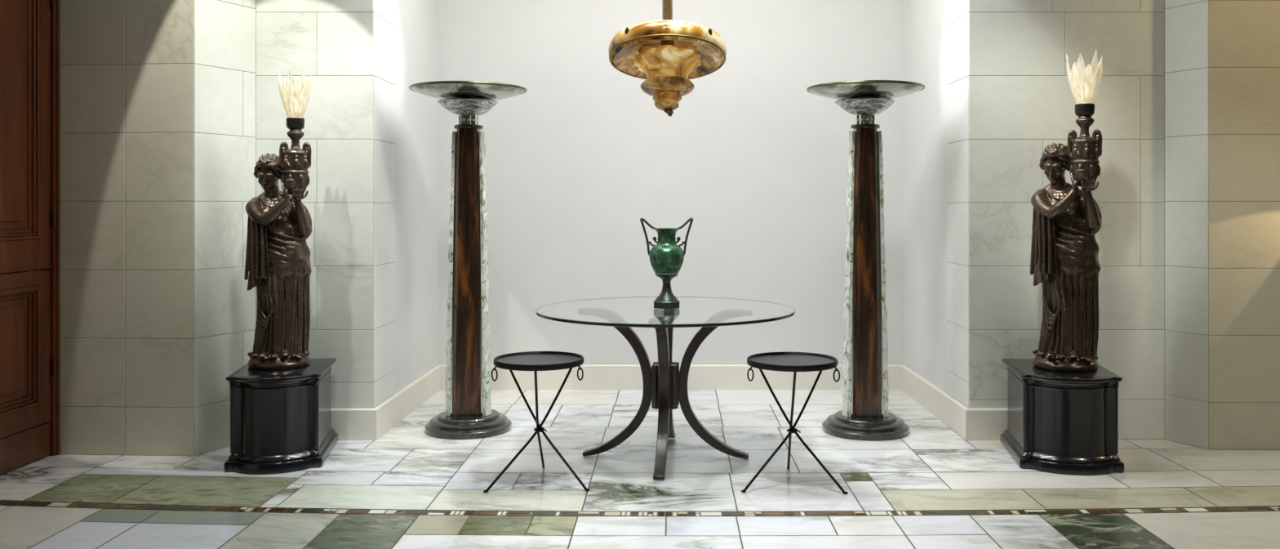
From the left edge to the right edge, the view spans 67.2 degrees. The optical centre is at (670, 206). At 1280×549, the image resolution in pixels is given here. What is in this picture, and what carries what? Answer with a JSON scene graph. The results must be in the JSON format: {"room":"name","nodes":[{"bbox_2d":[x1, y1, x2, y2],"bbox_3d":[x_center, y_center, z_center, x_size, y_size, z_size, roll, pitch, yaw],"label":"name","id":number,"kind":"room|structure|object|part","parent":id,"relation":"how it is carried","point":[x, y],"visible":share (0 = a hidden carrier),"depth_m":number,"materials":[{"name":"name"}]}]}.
{"room":"entrance hall","nodes":[
{"label":"entrance hall","id":0,"kind":"room"},
{"bbox_2d":[194,0,255,455],"bbox_3d":[-2.375,-0.415,5.065,0.102,3.350,0.385,0,0,25],"label":"wall","id":1,"kind":"structure","parent":0,"point":[224,30],"depth_m":5.01,"materials":[{"name":"stone"}]},
{"bbox_2d":[255,0,375,408],"bbox_3d":[-1.931,-0.415,5.269,0.638,3.350,0.102,0,0,0],"label":"wall","id":2,"kind":"structure","parent":0,"point":[333,40],"depth_m":5.22,"materials":[{"name":"stone"}]},
{"bbox_2d":[373,0,438,407],"bbox_3d":[-1.679,-0.415,5.941,0.142,3.350,1.439,0,0,0],"label":"wall","id":3,"kind":"structure","parent":0,"point":[416,21],"depth_m":5.82,"materials":[{"name":"white paint"}]},
{"bbox_2d":[331,364,440,439],"bbox_3d":[-1.790,1.175,5.926,0.409,0.170,1.459,0,0,0],"label":"baseboard","id":4,"kind":"structure","parent":3,"relation":"attached to","point":[349,424],"depth_m":5.33,"materials":[{"name":"beige paint"}]},
{"bbox_2d":[0,389,1279,548],"bbox_3d":[0.650,1.310,3.450,8.300,0.100,6.900,0,0,0],"label":"floor","id":5,"kind":"structure","parent":0,"point":[931,486],"depth_m":4.22,"materials":[{"name":"stone"}]},
{"bbox_2d":[60,0,194,455],"bbox_3d":[-2.768,-0.415,4.936,0.721,3.350,0.102,0,0,3],"label":"wall pier","id":6,"kind":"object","parent":5,"relation":"on","point":[127,66],"visible":1,"depth_m":4.88,"materials":[{"name":"stone"}]},
{"bbox_2d":[223,357,337,474],"bbox_3d":[-1.948,1.034,4.834,0.445,0.450,0.604,0,0,-11],"label":"pedestal","id":7,"kind":"object","parent":5,"relation":"on","point":[281,419],"visible":1,"depth_m":4.60,"materials":[{"name":"black paint"}]},
{"bbox_2d":[244,68,312,369],"bbox_3d":[-1.983,0.062,4.892,0.338,1.491,0.324,0,0,-6],"label":"lamp","id":8,"kind":"object","parent":7,"relation":"on","point":[279,225],"visible":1,"depth_m":4.81,"materials":[{"name":"brown metal"}]},
{"bbox_3d":[-1.933,-0.260,4.808,0.043,0.129,0.028,0,0,-21],"label":"urn handle","id":9,"kind":"part","parent":8,"relation":"part of","materials":[{"name":"brown metal"}]},
{"bbox_2d":[285,117,304,129],"bbox_3d":[-1.883,-0.414,4.830,0.087,0.059,0.087,0,0,-21],"label":"socket","id":10,"kind":"object","parent":8,"relation":"attached to","point":[292,123],"depth_m":4.80,"materials":[{"name":"black metal"}]},
{"bbox_3d":[-1.885,-0.563,4.830,0.161,0.241,0.173,0,0,-21],"label":"lamp shade","id":11,"kind":"part","parent":8,"relation":"part of","materials":[{"name":"white glass"}]},
{"bbox_3d":[-1.832,-0.260,4.846,0.043,0.129,0.028,0,0,-21],"label":"urn handle","id":12,"kind":"part","parent":8,"relation":"part of","materials":[{"name":"brown metal"}]},
{"bbox_2d":[408,80,527,439],"bbox_3d":[-1.145,0.294,5.450,0.655,1.930,0.655,0,0,0],"label":"torchere","id":13,"kind":"object","parent":5,"relation":"on","point":[468,414],"visible":1,"depth_m":5.38,"materials":[{"name":"brown wood"}]},
{"bbox_3d":[-1.246,0.373,5.450,0.066,1.592,0.132,0,0,0],"label":"glass panel","id":14,"kind":"part","parent":13,"relation":"part of","materials":[{"name":"glass"}]},
{"bbox_2d":[437,97,497,115],"bbox_3d":[-1.148,-0.558,5.451,0.336,0.086,0.336,0,0,0],"label":"bowl","id":15,"kind":"object","parent":13,"relation":"on","point":[458,106],"depth_m":5.35,"materials":[{"name":"clear glass"}]},
{"bbox_3d":[-1.145,-0.631,5.450,0.636,0.071,0.636,0,0,0],"label":"dish","id":16,"kind":"part","parent":13,"relation":"part of","materials":[{"name":"metal"}]},
{"bbox_3d":[-1.045,0.373,5.451,0.063,1.592,0.136,0,0,0],"label":"glass panel","id":17,"kind":"part","parent":13,"relation":"part of","materials":[{"name":"glass"}]},
{"bbox_2d":[483,351,589,492],"bbox_3d":[-0.602,0.972,4.412,0.466,0.572,0.472,0,0,-3],"label":"stool","id":18,"kind":"object","parent":5,"relation":"on","point":[535,361],"visible":1,"depth_m":4.35,"materials":[{"name":"metal"}]},
{"bbox_3d":[-0.600,0.703,4.380,0.380,0.009,0.380,0,0,-3],"label":"seat","id":19,"kind":"part","parent":18,"relation":"part of","materials":[{"name":"metal"}]},
{"bbox_3d":[-0.605,0.982,4.418,0.018,0.553,0.459,0,0,-3],"label":"leg","id":20,"kind":"part","parent":18,"relation":"part of","materials":[{"name":"black metal"}]},
{"bbox_3d":[-0.566,0.982,4.362,0.399,0.553,0.235,0,0,-3],"label":"leg","id":21,"kind":"part","parent":18,"relation":"part of","materials":[{"name":"black metal"}]},
{"bbox_2d":[535,296,795,479],"bbox_3d":[-0.028,0.882,4.830,1.294,0.743,1.294,0,0,4],"label":"glass table","id":22,"kind":"object","parent":5,"relation":"on","point":[664,385],"visible":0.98,"depth_m":4.78,"materials":[{"name":"clear glass"}]},
{"bbox_3d":[-0.277,0.890,4.847,0.370,0.727,0.091,0,0,4],"label":"leg","id":23,"kind":"part","parent":22,"relation":"part of","materials":[{"name":"brown wood"}]},
{"bbox_3d":[-0.045,0.890,4.581,0.091,0.727,0.370,0,0,4],"label":"leg","id":24,"kind":"part","parent":22,"relation":"part of","materials":[{"name":"brown wood"}]},
{"bbox_3d":[-0.028,0.518,4.830,1.280,0.014,1.280,0,0,4],"label":"glass","id":25,"kind":"part","parent":22,"relation":"part of","materials":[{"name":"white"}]},
{"bbox_2d":[640,217,693,308],"bbox_3d":[-0.022,0.282,4.870,0.219,0.453,0.178,0,0,37],"label":"urn","id":26,"kind":"object","parent":22,"relation":"on","point":[666,257],"visible":1,"depth_m":4.83,"materials":[{"name":"green stone"}]},
{"bbox_3d":[-0.112,0.160,4.870,0.090,0.208,0.014,0,0,0],"label":"handle","id":27,"kind":"part","parent":26,"relation":"part of","materials":[{"name":"green metal"}]},
{"bbox_3d":[0.068,0.160,4.870,0.090,0.208,0.014,0,0,0],"label":"handle","id":28,"kind":"part","parent":26,"relation":"part of","materials":[{"name":"green metal"}]},
{"bbox_3d":[-0.011,0.890,5.079,0.091,0.727,0.370,0,0,4],"label":"leg","id":29,"kind":"part","parent":22,"relation":"part of","materials":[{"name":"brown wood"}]},
{"bbox_3d":[0.221,0.890,4.813,0.370,0.727,0.091,0,0,4],"label":"leg","id":30,"kind":"part","parent":22,"relation":"part of","materials":[{"name":"brown wood"}]},
{"bbox_2d":[741,351,847,493],"bbox_3d":[0.550,0.972,4.392,0.466,0.572,0.472,0,0,3],"label":"stool","id":31,"kind":"object","parent":5,"relation":"on","point":[786,361],"visible":1,"depth_m":4.32,"materials":[{"name":"metal"}]},
{"bbox_3d":[0.514,0.982,4.343,0.399,0.553,0.235,0,0,3],"label":"leg","id":32,"kind":"part","parent":31,"relation":"part of","materials":[{"name":"black metal"}]},
{"bbox_3d":[0.547,0.982,4.399,0.018,0.553,0.459,0,0,3],"label":"leg","id":33,"kind":"part","parent":31,"relation":"part of","materials":[{"name":"black metal"}]},
{"bbox_3d":[0.548,0.703,4.360,0.380,0.009,0.380,0,0,3],"label":"seat","id":34,"kind":"part","parent":31,"relation":"part of","materials":[{"name":"metal"}]},
{"bbox_2d":[806,80,925,440],"bbox_3d":[1.093,0.294,5.420,0.655,1.930,0.655,0,0,0],"label":"torchere","id":35,"kind":"object","parent":5,"relation":"on","point":[864,415],"visible":1,"depth_m":5.36,"materials":[{"name":"brown wood"}]},
{"bbox_3d":[0.992,0.373,5.420,0.066,1.592,0.132,0,0,0],"label":"glass panel","id":36,"kind":"part","parent":35,"relation":"part of","materials":[{"name":"glass"}]},
{"bbox_2d":[834,97,895,115],"bbox_3d":[1.090,-0.558,5.421,0.336,0.086,0.336,0,0,0],"label":"bowl","id":37,"kind":"object","parent":35,"relation":"on","point":[853,105],"depth_m":5.32,"materials":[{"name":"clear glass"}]},
{"bbox_3d":[1.093,-0.631,5.420,0.636,0.071,0.636,0,0,0],"label":"dish","id":38,"kind":"part","parent":35,"relation":"part of","materials":[{"name":"mirror"}]},
{"bbox_3d":[1.193,0.373,5.421,0.063,1.592,0.136,0,0,0],"label":"glass panel","id":39,"kind":"part","parent":35,"relation":"part of","materials":[{"name":"glass"}]},
{"bbox_2d":[1000,358,1124,475],"bbox_3d":[1.949,1.034,4.819,0.475,0.450,0.604,0,0,9],"label":"pedestal","id":40,"kind":"object","parent":5,"relation":"on","point":[1064,422],"visible":0.99,"depth_m":4.59,"materials":[{"name":"black paint"}]},
{"bbox_2d":[1029,49,1102,371],"bbox_3d":[1.991,0.027,4.841,0.354,1.562,0.339,0,0,34],"label":"lamp","id":41,"kind":"object","parent":40,"relation":"on","point":[1067,218],"visible":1,"depth_m":4.75,"materials":[{"name":"brown metal"}]},
{"bbox_3d":[1.974,-0.310,4.740,0.045,0.136,0.029,0,0,19],"label":"urn handle","id":42,"kind":"part","parent":41,"relation":"part of","materials":[{"name":"brown metal"}]},
{"bbox_2d":[1074,102,1094,116],"bbox_3d":[2.029,-0.471,4.725,0.091,0.062,0.091,0,0,19],"label":"socket","id":43,"kind":"object","parent":41,"relation":"attached to","point":[1082,109],"depth_m":4.69,"materials":[{"name":"black metal"}]},
{"bbox_3d":[2.028,-0.628,4.726,0.169,0.253,0.182,0,0,19],"label":"lamp shade","id":44,"kind":"part","parent":41,"relation":"part of","materials":[{"name":"white glass"}]},
{"bbox_3d":[2.082,-0.310,4.703,0.045,0.136,0.029,0,0,19],"label":"urn handle","id":45,"kind":"part","parent":41,"relation":"part of","materials":[{"name":"brown metal"}]},
{"bbox_2d":[1208,0,1279,448],"bbox_3d":[3.695,-0.415,5.049,1.810,3.350,0.102,0,0,0],"label":"wall pier","id":46,"kind":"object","parent":5,"relation":"on","point":[1244,35],"visible":1,"depth_m":5.00,"materials":[{"name":"stone"}]},
{"bbox_2d":[438,0,903,364],"bbox_3d":[0.000,-0.415,6.730,3.600,3.350,0.140,0,0,0],"label":"wall","id":47,"kind":"structure","parent":0,"point":[757,159],"depth_m":6.66,"materials":[{"name":"white paint"}]},
{"bbox_2d":[440,364,901,389],"bbox_3d":[0.000,1.175,6.646,3.172,0.170,0.021,0,0,0],"label":"baseboard","id":48,"kind":"structure","parent":47,"relation":"attached to","point":[596,376],"depth_m":6.64,"materials":[{"name":"beige paint"}]},
{"bbox_2d":[903,0,968,408],"bbox_3d":[1.679,-0.415,5.941,0.142,3.350,1.439,0,0,0],"label":"wall","id":49,"kind":"structure","parent":0,"point":[925,21],"depth_m":5.82,"materials":[{"name":"white paint"}]},
{"bbox_2d":[901,364,1007,439],"bbox_3d":[1.717,1.175,5.926,0.262,0.170,1.459,0,0,0],"label":"baseboard","id":50,"kind":"structure","parent":49,"relation":"attached to","point":[971,424],"depth_m":5.38,"materials":[{"name":"beige paint"}]},
{"bbox_2d":[966,0,1164,439],"bbox_3d":[2.145,-0.415,5.269,1.062,3.350,0.102,0,0,0],"label":"wall","id":51,"kind":"structure","parent":0,"point":[1022,102],"depth_m":5.22,"materials":[{"name":"stone"}]},
{"bbox_2d":[1164,0,1208,448],"bbox_3d":[2.776,-0.415,5.133,0.102,3.350,0.248,0,0,-27],"label":"wall","id":52,"kind":"structure","parent":0,"point":[1186,21],"depth_m":5.10,"materials":[{"name":"stone"}]},
{"bbox_3d":[0.700,-2.140,5.450,8.000,0.100,2.900,0,0,0],"label":"ceiling","id":53,"kind":"structure","parent":0,"visible":0},
{"bbox_2d":[608,0,726,116],"bbox_3d":[-0.018,-1.260,4.907,0.602,1.615,0.590,0,0,0],"label":"pendant chandelier","id":54,"kind":"object","parent":53,"relation":"hanging from","point":[667,52],"visible":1,"depth_m":4.79,"materials":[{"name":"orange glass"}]},
{"bbox_3d":[-0.019,-0.529,4.852,0.148,0.096,0.149,0,0,0],"label":"swirl knob","id":55,"kind":"part","parent":54,"relation":"part of","materials":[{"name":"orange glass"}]},
{"bbox_3d":[-0.018,-1.417,4.900,0.068,1.250,0.068,0,0,0],"label":"stem","id":56,"kind":"part","parent":54,"relation":"part of","materials":[{"name":"gold metal"}]},
{"bbox_3d":[-0.017,-0.757,4.906,0.570,0.168,0.551,0,0,0],"label":"lamp shade","id":57,"kind":"part","parent":54,"relation":"part of","materials":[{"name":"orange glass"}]},
{"bbox_3d":[-3.210,-0.415,3.200,0.140,3.350,3.400,0,0,0],"label":"wall","id":58,"kind":"structure","parent":0,"visible":0},
{"bbox_2d":[0,0,60,474],"bbox_3d":[-3.164,-0.115,4.388,0.112,2.750,1.035,0,0,0],"label":"door","id":59,"kind":"structure","parent":58,"relation":"in","point":[30,29],"depth_m":4.73,"materials":[{"name":"brown wood"}]},
{"bbox_3d":[-3.161,-0.580,4.402,0.038,1.380,0.645,0,0,0],"label":"panel","id":60,"kind":"part","parent":59,"relation":"part of","materials":[{"name":"brown wood"}]},
{"bbox_3d":[-3.161,0.686,4.402,0.038,0.488,0.645,0,0,0],"label":"panel","id":61,"kind":"part","parent":59,"relation":"part of","materials":[{"name":"brown wood"}]},
{"bbox_3d":[-3.155,-0.580,4.402,0.058,1.480,0.753,0,0,0],"label":"panel moulding","id":62,"kind":"part","parent":59,"relation":"part of","materials":[{"name":"brown wood"}]},
{"bbox_3d":[-3.155,0.686,4.402,0.058,0.588,0.753,0,0,0],"label":"panel moulding","id":63,"kind":"part","parent":59,"relation":"part of","materials":[{"name":"brown wood"}]},
{"bbox_3d":[-3.162,1.171,4.402,0.056,0.166,0.924,0,0,0],"label":"kick rail","id":64,"kind":"part","parent":59,"relation":"part of","materials":[{"name":"brown wood"}]},
{"bbox_3d":[-3.164,-0.115,4.388,0.112,2.750,1.035,0,0,0],"label":"frame","id":65,"kind":"part","parent":59,"relation":"part of","materials":[{"name":"brown wood"}]}
]}

